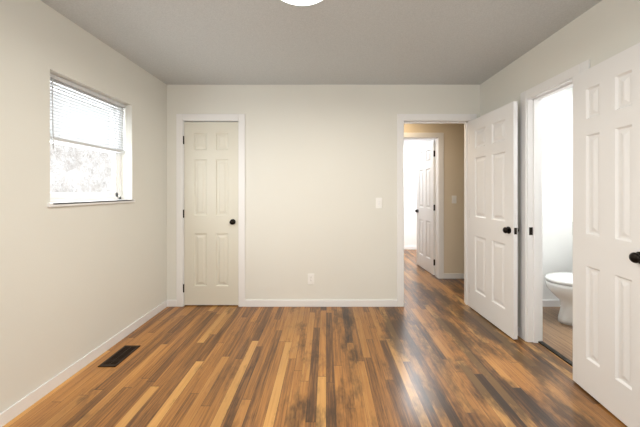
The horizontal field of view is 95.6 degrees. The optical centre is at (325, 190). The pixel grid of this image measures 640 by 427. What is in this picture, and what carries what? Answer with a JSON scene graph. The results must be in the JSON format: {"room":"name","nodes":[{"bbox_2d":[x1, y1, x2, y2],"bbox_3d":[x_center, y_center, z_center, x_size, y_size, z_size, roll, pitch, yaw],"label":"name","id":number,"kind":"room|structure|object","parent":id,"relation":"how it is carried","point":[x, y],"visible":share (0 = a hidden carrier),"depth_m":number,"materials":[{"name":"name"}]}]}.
{"room":"empty bedroom","nodes":[
{"label":"empty bedroom","id":0,"kind":"room"},
{"bbox_2d":[0,0,166,412],"bbox_3d":[-1.838,0.050,2.790,0.170,2.440,8.420,0,0,0],"label":"wall","id":1,"kind":"structure","parent":0,"point":[77,283],"depth_m":1.94,"materials":[{"name":"paint"}]},
{"bbox_2d":[50,81,120,201],"bbox_3d":[-1.878,-0.343,2.231,0.060,0.865,0.778,0,0,0],"label":"window","id":2,"kind":"structure","parent":1,"relation":"in","point":[115,194],"depth_m":2.32,"materials":[{"name":"white plastic"}]},
{"bbox_2d":[50,73,125,152],"bbox_3d":[-1.814,-0.524,2.231,0.048,0.498,0.762,0,0,0],"label":"window blinds","id":3,"kind":"object","parent":2,"relation":"attached to","point":[84,91],"visible":0.75,"depth_m":2.18,"materials":[{"name":"white plastic"}]},
{"bbox_2d":[0,300,170,426],"bbox_3d":[-1.739,1.232,0.945,0.030,0.075,4.490,0,0,0],"label":"baseboard","id":4,"kind":"structure","parent":1,"relation":"attached to","point":[10,413],"depth_m":1.98,"materials":[{"name":"white wood"}]},
{"bbox_2d":[47,199,134,206],"bbox_3d":[-1.792,0.089,2.231,0.113,0.026,0.818,0,0,0],"label":"window stool","id":5,"kind":"structure","parent":1,"relation":"attached to","point":[61,204],"depth_m":2.11,"materials":[{"name":"white wood"}]},
{"bbox_2d":[3,250,626,426],"bbox_3d":[0.788,1.328,2.790,5.423,0.124,8.420,0,0,0],"label":"floor","id":6,"kind":"structure","parent":0,"point":[434,351],"depth_m":2.02,"materials":[{"name":"brown wood"}]},
{"bbox_2d":[98,345,140,366],"bbox_3d":[-1.582,1.267,2.232,0.130,0.006,0.285,0,0,0],"label":"floor vent","id":7,"kind":"object","parent":6,"relation":"in","point":[118,357],"visible":1,"depth_m":2.22,"materials":[{"name":"brown metal"}]},
{"bbox_2d":[545,272,572,325],"bbox_3d":[2.513,0.883,2.800,0.735,0.765,0.440,0,0,0],"label":"toilet","id":8,"kind":"object","parent":6,"relation":"on","point":[559,285],"visible":0.19,"depth_m":2.75,"materials":[{"name":"white ceramic"}]},
{"bbox_2d":[41,0,601,84],"bbox_3d":[0.788,-1.230,2.790,5.423,0.120,8.420,0,0,0],"label":"ceiling","id":9,"kind":"structure","parent":0,"point":[326,42],"depth_m":2.20,"materials":[{"name":"white paint"}]},
{"bbox_2d":[282,0,321,5],"bbox_3d":[-0.140,-1.118,1.565,0.410,0.104,0.410,0,0,0],"label":"ceiling light","id":10,"kind":"object","parent":9,"relation":"attached to","point":[302,2],"visible":1,"depth_m":1.66,"materials":[{"name":"white glass"}]},
{"bbox_2d":[167,85,572,299],"bbox_3d":[0.788,0.050,3.248,5.423,2.440,0.124,0,0,0],"label":"wall","id":11,"kind":"structure","parent":0,"point":[320,169],"depth_m":3.19,"materials":[{"name":"paint"}]},
{"bbox_2d":[183,122,237,304],"bbox_3d":[-1.270,0.249,3.216,0.608,2.018,0.129,0,0,0],"label":"closet door","id":12,"kind":"structure","parent":11,"relation":"in","point":[210,213],"depth_m":3.20,"materials":[{"name":"beige wood"}]},
{"bbox_2d":[176,114,244,306],"bbox_3d":[-1.265,0.212,3.244,0.754,2.116,0.132,0,0,0],"label":"trim","id":13,"kind":"structure","parent":11,"relation":"attached to","point":[181,119],"depth_m":3.18,"materials":[{"name":"white wood"}]},
{"bbox_2d":[308,274,313,283],"bbox_3d":[-0.165,0.967,3.185,0.070,0.115,0.010,0,0,0],"label":"outlet","id":14,"kind":"object","parent":11,"relation":"attached to","point":[310,278],"visible":1,"depth_m":3.18,"materials":[{"name":"white plastic"}]},
{"bbox_2d":[245,300,396,306],"bbox_3d":[-0.053,1.232,3.184,1.669,0.075,0.012,0,0,0],"label":"baseboard","id":15,"kind":"structure","parent":11,"relation":"attached to","point":[248,303],"depth_m":3.18,"materials":[{"name":"white wood"}]},
{"bbox_2d":[376,198,381,207],"bbox_3d":[0.582,0.132,3.184,0.070,0.115,0.012,0,0,0],"label":"bedroom light switch","id":16,"kind":"object","parent":11,"relation":"attached to","point":[378,202],"visible":1,"depth_m":3.18,"materials":[{"name":"white plastic"}]},
{"bbox_2d":[397,114,476,306],"bbox_3d":[1.217,0.212,3.250,0.872,2.116,0.144,0,0,0],"label":"door frame","id":17,"kind":"structure","parent":11,"relation":"attached to","point":[403,119],"depth_m":3.18,"materials":[{"name":"white wood"}]},
{"bbox_2d":[469,101,518,338],"bbox_3d":[1.595,0.249,2.818,0.129,2.018,0.720,0,0,-2],"label":"hall door","id":18,"kind":"structure","parent":11,"relation":"in","point":[493,217],"depth_m":2.71,"materials":[{"name":"white wood"}]},
{"bbox_2d":[543,300,560,306],"bbox_3d":[2.341,1.232,3.182,1.052,0.075,0.016,0,0,0],"label":"baseboard","id":19,"kind":"structure","parent":11,"relation":"attached to","point":[546,303],"depth_m":3.17,"materials":[{"name":"white wood"}]},
{"bbox_2d":[404,139,434,245],"bbox_3d":[0.788,0.050,6.360,5.423,2.440,0.120,0,0,0],"label":"wall","id":20,"kind":"structure","parent":0,"point":[410,190],"depth_m":6.30,"materials":[{"name":"paint"}]},
{"bbox_2d":[404,246,416,249],"bbox_3d":[0.814,1.232,6.294,5.133,0.075,0.012,0,0,0],"label":"baseboard","id":21,"kind":"structure","parent":20,"relation":"attached to","point":[405,247],"depth_m":6.29,"materials":[{"name":"white wood"}]},
{"bbox_2d":[404,124,463,272],"bbox_3d":[0.788,0.050,4.270,5.423,2.440,0.120,0,0,0],"label":"wall","id":22,"kind":"structure","parent":0,"point":[453,186],"depth_m":4.21,"materials":[{"name":"paint"}]},
{"bbox_2d":[404,133,443,278],"bbox_3d":[1.280,0.212,4.270,0.852,2.116,0.144,0,0,0],"label":"door frame","id":23,"kind":"structure","parent":22,"relation":"attached to","point":[439,204],"depth_m":4.20,"materials":[{"name":"white wood"}]},
{"bbox_2d":[415,140,434,274],"bbox_3d":[1.603,0.249,4.666,0.129,2.018,0.672,0,0,-4],"label":"door","id":24,"kind":"structure","parent":22,"relation":"in","point":[425,210],"depth_m":4.61,"materials":[{"name":"white wood"}]},
{"bbox_2d":[444,273,463,278],"bbox_3d":[2.542,1.232,4.204,1.674,0.075,0.012,0,0,0],"label":"baseboard","id":25,"kind":"structure","parent":22,"relation":"attached to","point":[446,275],"depth_m":4.20,"materials":[{"name":"white wood"}]},
{"bbox_2d":[452,196,456,202],"bbox_3d":[1.858,0.123,4.204,0.070,0.115,0.012,0,0,0],"label":"light switch","id":26,"kind":"object","parent":22,"relation":"attached to","point":[454,199],"visible":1,"depth_m":4.20,"materials":[{"name":"white plastic"}]},
{"bbox_2d":[480,0,639,327],"bbox_3d":[1.755,0.050,0.885,0.120,2.440,4.610,0,0,0],"label":"wall","id":27,"kind":"structure","parent":0,"point":[601,31],"depth_m":2.04,"materials":[{"name":"paint"}]},
{"bbox_2d":[520,59,589,342],"bbox_3d":[1.755,0.212,2.186,0.144,2.116,0.654,0,0,0],"label":"door frame","id":28,"kind":"structure","parent":27,"relation":"attached to","point":[531,214],"depth_m":2.44,"materials":[{"name":"white wood"}]},
{"bbox_2d":[538,341,572,366],"bbox_3d":[1.798,1.264,2.186,0.041,0.011,0.502,0,0,0],"label":"trim","id":29,"kind":"structure","parent":27,"relation":"attached to","point":[558,354],"depth_m":2.25,"materials":[{"name":"black metal"}]},
{"bbox_2d":[573,43,639,426],"bbox_3d":[1.639,0.249,1.677,0.129,2.018,0.532,0,0,5],"label":"door","id":30,"kind":"structure","parent":27,"relation":"in","point":[606,234],"depth_m":1.66,"materials":[{"name":"white wood"}]},
{"label":"outside","id":31,"kind":"structure","parent":0,"visible":0},
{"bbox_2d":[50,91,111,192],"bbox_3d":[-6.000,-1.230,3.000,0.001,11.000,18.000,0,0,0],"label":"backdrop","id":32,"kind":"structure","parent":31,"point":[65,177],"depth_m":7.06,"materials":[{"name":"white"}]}
]}

